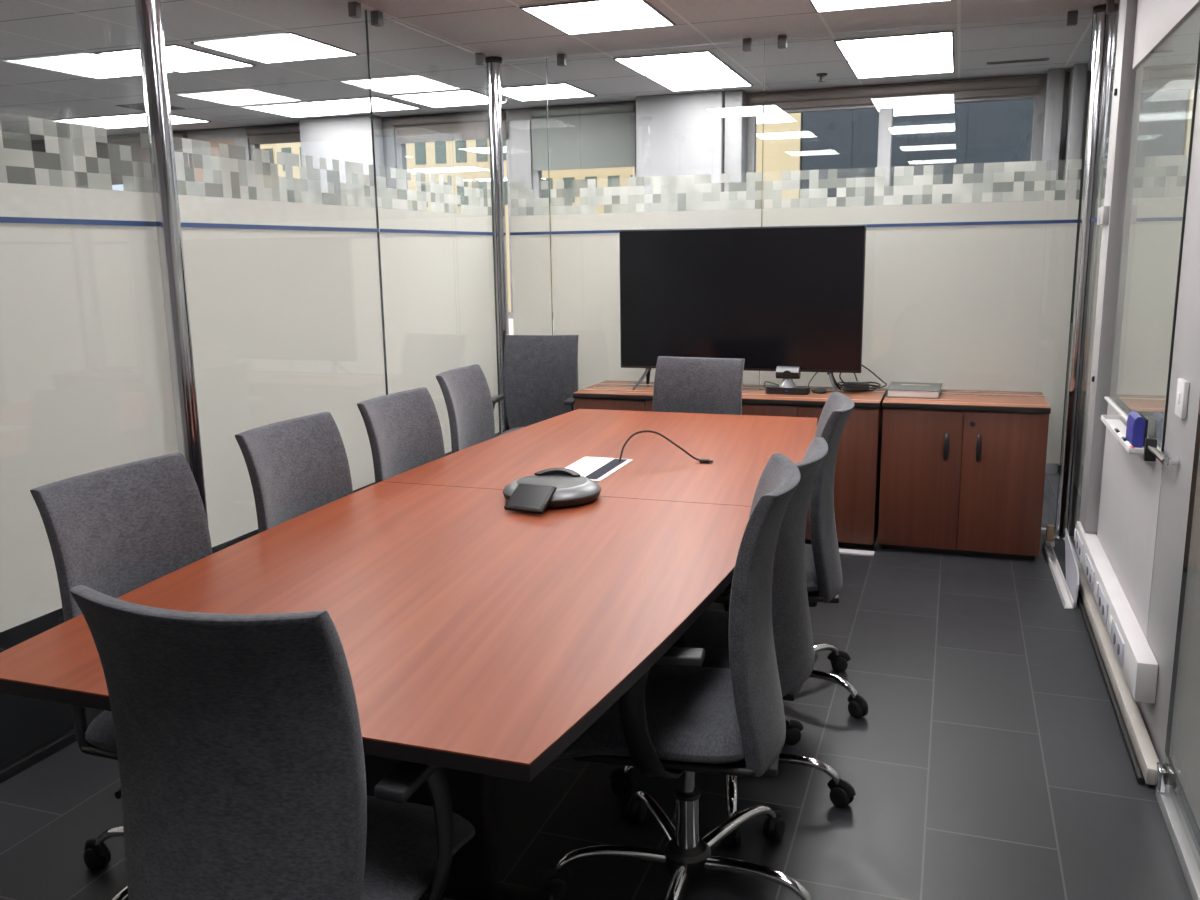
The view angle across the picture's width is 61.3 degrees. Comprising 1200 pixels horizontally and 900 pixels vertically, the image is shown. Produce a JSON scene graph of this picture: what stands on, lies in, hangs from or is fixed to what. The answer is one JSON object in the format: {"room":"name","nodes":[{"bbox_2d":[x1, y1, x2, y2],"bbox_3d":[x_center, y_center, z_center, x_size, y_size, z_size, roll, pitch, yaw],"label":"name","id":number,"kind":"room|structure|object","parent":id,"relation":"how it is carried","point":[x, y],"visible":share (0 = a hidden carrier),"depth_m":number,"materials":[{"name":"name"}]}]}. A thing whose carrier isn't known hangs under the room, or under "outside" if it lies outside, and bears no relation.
{"room":"office","nodes":[
{"label":"office","id":0,"kind":"room"},
{"bbox_2d":[0,1,500,783],"bbox_3d":[-1.746,-0.285,2.594,0.040,2.520,6.964,3,12,19],"label":"wall","id":1,"kind":"structure","parent":0,"point":[284,285],"depth_m":3.60,"materials":[{"name":"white glass"}]},
{"bbox_2d":[0,0,1106,140],"bbox_3d":[-2.530,-1.717,3.156,13.000,0.100,10.020,3,12,19],"label":"ceiling","id":2,"kind":"structure","parent":0,"point":[421,46],"depth_m":5.31,"materials":[{"name":"tile"}]},
{"bbox_2d":[12,52,174,78],"bbox_3d":[-2.820,-2.149,5.678,0.570,0.008,0.600,3,12,19],"label":"recessed light","id":3,"kind":"object","parent":2,"relation":"in","point":[93,65],"visible":1,"depth_m":5.62,"materials":[{"name":"white plastic"}]},
{"bbox_2d":[55,113,211,128],"bbox_3d":[-3.671,-2.574,7.924,1.060,0.008,0.580,3,12,19],"label":"recessed light","id":4,"kind":"object","parent":2,"relation":"in","point":[138,119],"visible":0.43,"depth_m":7.89,"materials":[{"name":"white plastic"}]},
{"bbox_2d":[116,103,184,110],"bbox_3d":[-3.206,-2.446,7.234,0.320,0.008,0.320,3,12,19],"label":"ceiling vent","id":5,"kind":"object","parent":2,"relation":"in","point":[141,106],"visible":0.56,"depth_m":7.19,"materials":[{"name":"metal"}]},
{"bbox_2d":[96,44,255,72],"bbox_3d":[-2.291,-2.125,5.511,0.520,0.008,0.630,3,12,19],"label":"recessed light","id":6,"kind":"object","parent":2,"relation":"in","point":[182,59],"visible":0.94,"depth_m":5.50,"materials":[{"name":"white plastic"}]},
{"bbox_2d":[191,32,359,63],"bbox_3d":[-1.676,-2.088,5.273,0.600,0.008,0.600,3,12,19],"label":"recessed light","id":7,"kind":"object","parent":2,"relation":"in","point":[288,46],"visible":1,"depth_m":5.24,"materials":[{"name":"white plastic"}]},
{"bbox_2d":[242,102,355,117],"bbox_3d":[-2.211,-2.510,7.484,0.550,0.008,0.620,3,12,19],"label":"recessed light","id":8,"kind":"object","parent":2,"relation":"in","point":[299,109],"visible":1,"depth_m":7.46,"materials":[{"name":"white plastic"}]},
{"bbox_2d":[307,96,420,112],"bbox_3d":[-1.684,-2.479,7.282,0.560,0.008,0.620,3,12,19],"label":"recessed light","id":9,"kind":"object","parent":2,"relation":"in","point":[360,104],"visible":1,"depth_m":7.25,"materials":[{"name":"white plastic"}]},
{"bbox_2d":[390,89,507,107],"bbox_3d":[-1.042,-2.446,7.061,0.600,0.008,0.620,3,12,19],"label":"recessed light","id":10,"kind":"object","parent":2,"relation":"in","point":[467,97],"visible":0.93,"depth_m":7.01,"materials":[{"name":"white plastic"}]},
{"bbox_2d":[485,82,596,100],"bbox_3d":[-0.388,-2.411,6.830,0.570,0.008,0.590,3,12,19],"label":"recessed light","id":11,"kind":"object","parent":2,"relation":"in","point":[564,90],"visible":1,"depth_m":6.81,"materials":[{"name":"white plastic"}]},
{"bbox_2d":[519,0,675,34],"bbox_3d":[0.004,-1.994,4.661,0.550,0.008,0.605,3,12,19],"label":"recessed light","id":12,"kind":"object","parent":2,"relation":"in","point":[584,16],"visible":1,"depth_m":4.64,"materials":[{"name":"white plastic"}]},
{"bbox_2d":[613,50,731,75],"bbox_3d":[0.429,-2.234,5.860,0.550,0.008,0.585,3,12,19],"label":"recessed light","id":13,"kind":"object","parent":2,"relation":"in","point":[695,61],"visible":1,"depth_m":5.83,"materials":[{"name":"white plastic"}]},
{"bbox_2d":[645,69,752,91],"bbox_3d":[0.645,-2.356,6.469,0.550,0.008,0.640,3,12,19],"label":"recessed light","id":14,"kind":"object","parent":2,"relation":"in","point":[729,78],"visible":1,"depth_m":6.43,"materials":[{"name":"white plastic"}]},
{"bbox_2d":[816,73,827,81],"bbox_3d":[1.380,-2.316,6.303,0.070,0.046,0.070,3,12,19],"label":"sprinkler","id":15,"kind":"object","parent":2,"relation":"attached to","point":[821,75],"visible":1,"depth_m":6.29,"materials":[{"name":"metal"}]},
{"bbox_2d":[809,0,952,12],"bbox_3d":[1.170,-1.934,4.259,0.590,0.008,0.605,3,12,19],"label":"recessed light","id":16,"kind":"object","parent":2,"relation":"in","point":[819,6],"visible":1,"depth_m":4.49,"materials":[{"name":"white plastic"}]},
{"bbox_2d":[834,30,953,60],"bbox_3d":[1.595,-2.174,5.459,0.590,0.008,0.585,3,12,19],"label":"recessed light","id":17,"kind":"object","parent":2,"relation":"in","point":[941,42],"visible":1,"depth_m":5.43,"materials":[{"name":"white plastic"}]},
{"bbox_2d":[846,53,954,78],"bbox_3d":[1.811,-2.296,6.067,0.590,0.008,0.640,3,12,19],"label":"recessed light","id":18,"kind":"object","parent":2,"relation":"in","point":[945,62],"visible":1,"depth_m":6.03,"materials":[{"name":"white plastic"}]},
{"bbox_2d":[987,58,1048,64],"bbox_3d":[2.457,-2.285,5.960,0.340,0.008,0.060,3,12,19],"label":"ceiling vent","id":19,"kind":"object","parent":2,"relation":"in","point":[1041,59],"visible":1,"depth_m":5.94,"materials":[{"name":"metal"}]},
{"bbox_2d":[31,70,1090,141],"bbox_3d":[-0.903,-2.542,7.758,13.000,0.090,0.120,3,12,19],"label":"wall","id":20,"kind":"structure","parent":0,"point":[517,114],"depth_m":7.60,"materials":[{"name":"white paint"}]},
{"bbox_2d":[31,132,192,184],"bbox_3d":[-5.203,-2.020,9.340,3.700,1.549,0.150,3,12,19],"label":"window","id":21,"kind":"structure","parent":20,"relation":"in","point":[139,154],"depth_m":8.77,"materials":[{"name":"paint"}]},
{"bbox_2d":[192,138,234,181],"bbox_3d":[-3.228,-1.893,8.713,0.450,1.480,0.120,3,12,19],"label":"wall pier","id":22,"kind":"object","parent":20,"relation":"attached to","point":[214,144],"visible":0.14,"depth_m":8.53,"materials":[{"name":"beige paint"}]},
{"bbox_2d":[234,138,250,160],"bbox_3d":[-2.954,-1.879,8.619,0.130,1.480,0.120,3,12,19],"label":"trim","id":23,"kind":"structure","parent":20,"relation":"attached to","point":[244,142],"depth_m":8.43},
{"bbox_2d":[245,125,300,160],"bbox_3d":[-2.606,-1.885,8.446,0.640,1.549,0.150,3,12,19],"label":"window","id":24,"kind":"structure","parent":20,"relation":"in","point":[258,136],"depth_m":8.28,"materials":[{"name":"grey glass"}]},
{"bbox_2d":[249,133,300,144],"bbox_3d":[-2.627,-2.552,8.286,0.580,0.080,0.008,3,12,19],"label":"roller blind","id":25,"kind":"object","parent":24,"relation":"attached to","point":[254,138],"depth_m":8.30,"materials":[{"name":"grey fabric"}]},
{"bbox_2d":[383,129,396,188],"bbox_3d":[-1.939,-1.826,8.270,0.740,1.480,0.120,3,12,19],"label":"trim","id":26,"kind":"structure","parent":20,"relation":"attached to","point":[389,143],"depth_m":8.01,"materials":[{"name":"white paint"}]},
{"bbox_2d":[393,111,512,318],"bbox_3d":[-1.133,-1.809,7.938,1.000,1.549,0.150,3,12,19],"label":"window","id":27,"kind":"structure","parent":20,"relation":"in","point":[474,126],"depth_m":7.79,"materials":[{"name":"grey glass"}]},
{"bbox_2d":[396,119,505,143],"bbox_3d":[-1.153,-2.447,7.784,0.940,0.140,0.008,3,12,19],"label":"roller blind","id":28,"kind":"object","parent":27,"relation":"attached to","point":[477,129],"depth_m":7.79,"materials":[{"name":"grey fabric"}]},
{"bbox_2d":[510,120,532,189],"bbox_3d":[-0.570,-1.755,7.798,0.160,1.480,0.120,3,12,19],"label":"trim","id":29,"kind":"structure","parent":20,"relation":"attached to","point":[521,148],"depth_m":7.64,"materials":[{"name":"white paint"}]},
{"bbox_2d":[530,103,636,318],"bbox_3d":[-0.104,-1.756,7.584,0.860,1.549,0.150,3,12,19],"label":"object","id":30,"kind":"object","parent":20,"relation":"in","point":[596,136],"depth_m":7.44,"materials":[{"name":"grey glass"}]},
{"bbox_2d":[532,112,635,170],"bbox_3d":[-0.122,-2.271,7.454,0.800,0.390,0.008,3,12,19],"label":"roller blind","id":31,"kind":"object","parent":30,"relation":"attached to","point":[587,140],"depth_m":7.44,"materials":[{"name":"grey fabric"}]},
{"bbox_2d":[724,90,746,191],"bbox_3d":[0.952,-1.222,7.192,0.120,2.520,0.160,3,12,19],"label":"trim","id":32,"kind":"structure","parent":20,"relation":"attached to","point":[735,100],"depth_m":6.94,"materials":[{"name":"white paint"}]},
{"bbox_2d":[746,107,747,172],"bbox_3d":[0.686,-1.690,7.365,0.780,1.480,0.120,3,12,19],"label":"trim","id":33,"kind":"structure","parent":20,"relation":"attached to","point":[747,107],"depth_m":7.08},
{"bbox_2d":[747,76,1043,185],"bbox_3d":[1.936,-1.650,6.881,1.900,1.549,0.150,3,12,19],"label":"window","id":34,"kind":"structure","parent":20,"relation":"in","point":[885,98],"depth_m":6.73,"materials":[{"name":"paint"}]},
{"bbox_2d":[751,86,1039,110],"bbox_3d":[1.916,-2.332,6.719,1.840,0.050,0.008,3,12,19],"label":"roller blind","id":35,"kind":"object","parent":34,"relation":"attached to","point":[1015,90],"depth_m":6.70,"materials":[{"name":"grey fabric"}]},
{"bbox_2d":[1039,68,1068,179],"bbox_3d":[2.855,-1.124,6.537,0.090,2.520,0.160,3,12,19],"label":"trim","id":36,"kind":"structure","parent":20,"relation":"attached to","point":[1054,89],"depth_m":6.28,"materials":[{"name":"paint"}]},
{"bbox_2d":[1045,63,1086,473],"bbox_3d":[2.948,-1.107,6.442,0.070,2.520,0.280,3,12,19],"label":"trim","id":37,"kind":"structure","parent":20,"relation":"attached to","point":[1078,73],"depth_m":6.15,"materials":[{"name":"paint"}]},
{"bbox_2d":[1070,73,1090,322],"bbox_3d":[3.476,-1.570,6.351,0.920,1.549,0.150,3,12,19],"label":"window","id":38,"kind":"structure","parent":20,"relation":"in","point":[1088,86],"depth_m":6.45,"materials":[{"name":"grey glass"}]},
{"bbox_2d":[0,465,1199,899],"bbox_3d":[-2.491,0.854,3.657,13.000,0.100,10.020,3,12,19],"label":"floor","id":39,"kind":"structure","parent":0,"point":[988,759],"depth_m":2.77,"materials":[{"name":"grey tile"}]},
{"bbox_2d":[30,453,212,899],"bbox_3d":[-0.942,0.541,2.310,0.656,0.982,0.633,3,12,20],"label":"office chair","id":40,"kind":"object","parent":39,"relation":"on","point":[115,531],"visible":0.21,"depth_m":2.30,"materials":[{"name":"fabric"}]},
{"bbox_2d":[135,0,208,526],"bbox_3d":[-1.404,-0.441,3.366,0.114,2.520,0.114,3,12,19],"label":"steel post","id":41,"kind":"object","parent":39,"relation":"on","point":[148,12],"visible":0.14,"depth_m":3.29,"materials":[{"name":"metal"}]},
{"bbox_2d":[70,585,474,899],"bbox_3d":[-0.527,0.655,1.690,0.636,0.982,0.645,3,12,17],"label":"office chair","id":42,"kind":"object","parent":39,"relation":"on","point":[238,737],"visible":0.97,"depth_m":1.46,"materials":[{"name":"fabric"}]},
{"bbox_2d":[235,412,352,532],"bbox_3d":[-0.710,0.410,2.963,0.645,0.982,0.636,3,12,19],"label":"office chair","id":43,"kind":"object","parent":39,"relation":"on","point":[296,467],"visible":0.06,"depth_m":2.94,"materials":[{"name":"fabric"}]},
{"bbox_2d":[299,114,385,385],"bbox_3d":[-2.020,-1.372,8.195,0.660,2.520,0.160,3,12,19],"label":"column","id":44,"kind":"structure","parent":39,"relation":"on","point":[341,138],"depth_m":7.91,"materials":[{"name":"paint"}]},
{"bbox_2d":[357,387,444,483],"bbox_3d":[-0.519,0.298,3.538,0.645,0.977,0.636,3,12,20],"label":"office chair","id":45,"kind":"object","parent":39,"relation":"on","point":[404,431],"visible":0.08,"depth_m":3.52,"materials":[{"name":"fabric"}]},
{"bbox_2d":[0,409,816,899],"bbox_3d":[-0.084,0.487,3.137,1.279,0.746,3.145,3,12,19],"label":"conference table","id":46,"kind":"object","parent":39,"relation":"on","point":[480,639],"visible":0.8,"depth_m":2.24,"materials":[{"name":"brown wood"}]},
{"bbox_2d":[503,468,600,513],"bbox_3d":[-0.149,0.113,2.950,0.290,0.073,0.356,2,11,13],"label":"phone","id":47,"kind":"object","parent":46,"relation":"on","point":[551,488],"visible":1,"depth_m":2.88,"materials":[{"name":"black plastic"}]},
{"bbox_2d":[516,474,586,488],"bbox_3d":[-0.142,0.089,2.978,0.208,0.003,0.208,2,11,13],"label":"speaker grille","id":48,"kind":"object","parent":47,"relation":"attached to","point":[560,481],"depth_m":2.97,"materials":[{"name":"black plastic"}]},
{"bbox_2d":[619,430,712,462],"bbox_3d":[0.225,-0.011,3.462,0.323,0.110,0.042,0,11,3],"label":"cable","id":49,"kind":"object","parent":46,"relation":"on","point":[702,460],"visible":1,"depth_m":3.46,"materials":[{"name":"black plastic"}]},
{"bbox_2d":[436,364,494,452],"bbox_3d":[-0.382,0.161,4.207,0.645,0.987,0.636,2,11,14],"label":"office chair","id":50,"kind":"object","parent":39,"relation":"on","point":[465,390],"visible":0.1,"depth_m":4.20,"materials":[{"name":"fabric"}]},
{"bbox_2d":[485,56,508,433],"bbox_3d":[-0.573,-0.940,5.865,0.114,2.520,0.114,3,12,19],"label":"steel post","id":51,"kind":"object","parent":39,"relation":"on","point":[494,62],"visible":0.54,"depth_m":5.76,"materials":[{"name":"metal"}]},
{"bbox_2d":[491,335,578,436],"bbox_3d":[-0.365,-0.116,5.586,0.647,1.002,0.635,1,11,11],"label":"office chair","id":52,"kind":"object","parent":39,"relation":"on","point":[540,372],"visible":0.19,"depth_m":5.66,"materials":[{"name":"fabric"}]},
{"bbox_2d":[573,381,653,410],"bbox_3d":[0.314,0.034,5.461,0.777,0.735,0.542,3,12,19],"label":"base cabinet","id":53,"kind":"object","parent":39,"relation":"on","point":[605,395],"visible":0.07,"depth_m":5.26,"materials":[{"name":"brown wood"}]},
{"bbox_2d":[537,453,812,899],"bbox_3d":[0.183,0.535,2.234,0.645,0.990,0.636,2,11,12],"label":"office chair","id":54,"kind":"object","parent":39,"relation":"on","point":[682,718],"visible":0.94,"depth_m":2.11,"materials":[{"name":"grey fabric"}]},
{"bbox_2d":[636,91,724,193],"bbox_3d":[0.584,-1.237,7.298,0.615,2.520,0.160,3,12,19],"label":"column","id":55,"kind":"structure","parent":39,"relation":"on","point":[680,133],"depth_m":7.03,"materials":[{"name":"paint"}]},
{"bbox_2d":[652,356,744,414],"bbox_3d":[0.416,0.087,4.574,0.636,0.967,0.645,4,12,24],"label":"office chair","id":56,"kind":"object","parent":39,"relation":"on","point":[681,384],"visible":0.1,"depth_m":4.67,"materials":[{"name":"fabric"}]},
{"bbox_2d":[609,437,855,846],"bbox_3d":[0.350,0.464,2.692,0.656,0.950,0.624,1,11,8],"label":"office chair","id":57,"kind":"object","parent":39,"relation":"on","point":[796,657],"visible":0.49,"depth_m":2.58,"materials":[{"name":"fabric"}]},
{"bbox_2d":[742,384,886,548],"bbox_3d":[1.045,0.072,5.210,0.769,0.735,0.542,3,12,19],"label":"base cabinet","id":58,"kind":"object","parent":39,"relation":"on","point":[858,460],"visible":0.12,"depth_m":4.92,"materials":[{"name":"brown wood"}]},
{"bbox_2d":[619,225,865,391],"bbox_3d":[0.705,-0.717,5.189,1.252,0.825,0.247,3,12,19],"label":"television","id":59,"kind":"object","parent":58,"relation":"on","point":[769,298],"visible":0.95,"depth_m":5.14,"materials":[{"name":"black plastic"}]},
{"bbox_2d":[764,366,809,394],"bbox_3d":[0.965,-0.369,5.196,0.234,0.136,0.248,3,12,19],"label":"camera","id":60,"kind":"object","parent":58,"relation":"on","point":[787,387],"visible":1,"depth_m":5.09,"materials":[{"name":"black plastic"}]},
{"bbox_2d":[808,372,826,392],"bbox_3d":[1.106,-0.348,5.167,0.084,0.102,0.134,-3,11,-10],"label":"puck","id":61,"kind":"object","parent":58,"relation":"on","point":[817,390],"visible":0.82,"depth_m":5.13,"materials":[{"name":"black plastic"}]},
{"bbox_2d":[838,365,886,391],"bbox_3d":[1.330,-0.367,5.170,0.168,0.133,0.233,-11,15,-42],"label":"cable bundle","id":62,"kind":"object","parent":58,"relation":"on","point":[847,386],"visible":0.89,"depth_m":5.16,"materials":[{"name":"black plastic"}]},
{"bbox_2d":[805,392,867,718],"bbox_3d":[0.550,0.329,3.283,0.640,0.982,0.646,2,11,12],"label":"office chair","id":63,"kind":"object","parent":39,"relation":"on","point":[823,570],"visible":0.38,"depth_m":3.11,"materials":[{"name":"fabric"}]},
{"bbox_2d":[839,548,874,556],"bbox_3d":[0.641,0.465,5.108,1.435,0.014,0.060,3,12,19],"label":"power strip","id":64,"kind":"object","parent":39,"relation":"on","point":[841,551],"depth_m":4.89,"materials":[{"name":"white plastic"}]},
{"bbox_2d":[878,389,1050,559],"bbox_3d":[1.771,0.106,4.980,0.733,0.735,0.542,3,12,19],"label":"base cabinet","id":65,"kind":"object","parent":39,"relation":"on","point":[963,471],"visible":0.96,"depth_m":4.76,"materials":[{"name":"brown wood"}]},
{"bbox_2d":[886,382,942,398],"bbox_3d":[1.568,-0.299,5.048,0.249,0.039,0.298,3,12,21],"label":"book","id":66,"kind":"object","parent":65,"relation":"on","point":[895,389],"visible":1,"depth_m":4.94,"materials":[{"name":"white paper"}]},
{"bbox_2d":[1043,542,1073,608],"bbox_3d":[2.045,0.547,4.535,0.035,0.030,0.900,3,12,18],"label":"duct","id":67,"kind":"object","parent":39,"relation":"on","point":[1065,595],"visible":1,"depth_m":4.46,"materials":[{"name":"white plastic"}]},
{"bbox_2d":[1044,539,1054,546],"bbox_3d":[2.211,0.458,4.982,0.044,0.030,0.044,3,12,19],"label":"socket","id":68,"kind":"object","parent":67,"relation":"attached to","point":[1047,541],"depth_m":4.96,"materials":[{"name":"white metal"}]},
{"bbox_2d":[1065,529,1078,607],"bbox_3d":[2.041,0.500,4.397,0.016,0.175,0.620,3,12,19],"label":"duct cover","id":69,"kind":"object","parent":39,"relation":"on","point":[1072,573],"visible":0.9,"depth_m":4.33,"materials":[{"name":"white metal"}]},
{"bbox_2d":[1054,4,1106,540],"bbox_3d":[2.325,-0.790,4.867,0.114,2.520,0.114,3,12,19],"label":"steel post","id":70,"kind":"object","parent":39,"relation":"on","point":[1099,11],"visible":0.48,"depth_m":4.83,"materials":[{"name":"metal"}]},
{"bbox_2d":[495,319,1072,465],"bbox_3d":[-0.873,-0.579,8.141,13.000,0.950,0.120,3,12,19],"label":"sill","id":71,"kind":"structure","parent":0,"point":[511,325],"depth_m":6.76,"materials":[{"name":"grey metal"}]},
{"bbox_2d":[509,10,1093,534],"bbox_3d":[0.896,-0.876,5.420,2.989,2.520,0.040,3,12,19],"label":"wall","id":72,"kind":"structure","parent":0,"point":[969,281],"depth_m":5.20,"materials":[{"name":"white glass"}]},
{"bbox_2d":[1044,525,1054,546],"bbox_3d":[2.210,0.421,4.975,0.044,0.105,0.044,3,12,19],"label":"plug","id":73,"kind":"object","parent":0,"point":[1050,529],"visible":0.98,"depth_m":4.96,"materials":[{"name":"beige plastic"}]},
{"bbox_2d":[1068,0,1199,899],"bbox_3d":[1.173,-0.134,1.589,0.112,2.520,6.964,3,12,19],"label":"wall","id":74,"kind":"structure","parent":0,"point":[1147,327],"depth_m":3.23,"materials":[{"name":"white paint"}]},
{"bbox_2d":[1077,591,1143,783],"bbox_3d":[1.779,0.734,3.619,0.015,0.022,1.840,3,12,19],"label":"trim","id":75,"kind":"structure","parent":74,"relation":"attached to","point":[1130,750],"depth_m":3.25,"materials":[{"name":"black rubber"}]},
{"bbox_2d":[1074,521,1158,702],"bbox_3d":[1.827,0.518,3.656,0.066,0.120,1.620,3,12,19],"label":"power strip","id":76,"kind":"object","parent":74,"relation":"attached to","point":[1137,661],"visible":0.99,"depth_m":3.29,"materials":[{"name":"white plastic"}]},
{"bbox_2d":[1099,597,1103,614],"bbox_3d":[1.762,0.548,3.561,0.002,0.036,0.126,3,12,19],"label":"outlet","id":77,"kind":"object","parent":76,"relation":"attached to","point":[1101,600],"depth_m":3.56,"materials":[{"name":"white plastic"}]},
{"bbox_2d":[1113,633,1119,654],"bbox_3d":[1.640,0.617,3.218,0.002,0.036,0.126,3,12,19],"label":"outlet","id":78,"kind":"object","parent":76,"relation":"attached to","point":[1116,639],"depth_m":3.22,"materials":[{"name":"white plastic"}]},
{"bbox_2d":[1078,568,1159,784],"bbox_3d":[1.801,0.712,3.593,0.039,0.050,1.855,3,12,19],"label":"baseboard","id":79,"kind":"structure","parent":74,"relation":"attached to","point":[1146,755],"depth_m":3.22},
{"bbox_2d":[1101,415,1143,454],"bbox_3d":[1.746,-0.057,3.375,0.062,0.018,0.666,3,12,19],"label":"tray","id":80,"kind":"object","parent":74,"relation":"attached to","point":[1107,420],"visible":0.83,"depth_m":3.45,"materials":[{"name":"white plastic"}]},
{"bbox_2d":[1111,424,1119,432],"bbox_3d":[1.745,-0.071,3.433,0.015,0.014,0.119,3,12,19],"label":"marker pen","id":81,"kind":"object","parent":80,"relation":"on","point":[1112,425],"visible":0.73,"depth_m":3.41,"materials":[{"name":"white plastic"}]},
{"bbox_2d":[1118,432,1126,441],"bbox_3d":[1.693,-0.041,3.284,0.015,0.014,0.119,3,12,19],"label":"marker pen","id":82,"kind":"object","parent":80,"relation":"on","point":[1120,434],"visible":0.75,"depth_m":3.27,"materials":[{"name":"white plastic"}]},
{"bbox_2d":[1125,441,1133,447],"bbox_3d":[1.640,-0.012,3.136,0.015,0.014,0.119,3,12,19],"label":"marker pen","id":83,"kind":"object","parent":80,"relation":"on","point":[1128,443],"visible":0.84,"depth_m":3.13,"materials":[{"name":"white plastic"}]},
{"bbox_2d":[1126,411,1147,447],"bbox_3d":[1.697,-0.067,3.202,0.041,0.096,0.130,3,12,19],"label":"eraser","id":84,"kind":"object","parent":80,"relation":"on","point":[1137,424],"visible":0.88,"depth_m":3.15,"materials":[{"name":"blue plastic"}]},
{"bbox_2d":[1155,762,1166,792],"bbox_3d":[1.483,0.866,2.679,0.016,0.060,0.055,3,12,19],"label":"glass clamp","id":85,"kind":"object","parent":74,"relation":"attached to","point":[1160,774],"visible":1,"depth_m":2.66,"materials":[{"name":"silver metal"}]},
{"bbox_2d":[1143,438,1179,465],"bbox_3d":[1.599,0.021,2.888,0.048,0.067,0.252,3,12,19],"label":"stay","id":86,"kind":"object","parent":74,"relation":"attached to","point":[1151,452],"visible":1,"depth_m":2.93,"materials":[{"name":"metal"}]},
{"bbox_2d":[1175,378,1189,418],"bbox_3d":[1.573,-0.140,2.740,0.016,0.100,0.090,3,12,19],"label":"wall switch","id":87,"kind":"object","parent":74,"relation":"attached to","point":[1182,394],"visible":1,"depth_m":2.71,"materials":[{"name":"white plastic"}]},
{"label":"outside","id":88,"kind":"structure","parent":0,"visible":0},
{"bbox_3d":[-4.382,-3.673,48.222,100.000,0.200,72.200,3,12,19],"label":"street","id":89,"kind":"object","parent":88,"visible":0},
{"bbox_2d":[188,138,632,311],"bbox_3d":[-11.538,-18.217,70.609,38.500,20.000,10.040,3,12,19],"label":"apartment block","id":90,"kind":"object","parent":89,"relation":"on","point":[469,160],"visible":0.05,"depth_m":64.27,"materials":[{"name":"yellow stone"}]},
{"bbox_2d":[633,113,802,226],"bbox_3d":[5.737,-12.093,43.054,6.650,18.000,8.000,3,12,19],"label":"apartment block","id":91,"kind":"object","parent":89,"relation":"on","point":[780,141],"visible":0.03,"depth_m":38.49,"materials":[{"name":"yellow stone"}]},
{"bbox_2d":[801,99,1033,197],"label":"window","id":92,"kind":"structure","parent":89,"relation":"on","point":[943,136],"depth_m":36.74,"materials":[{"name":"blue glass"}]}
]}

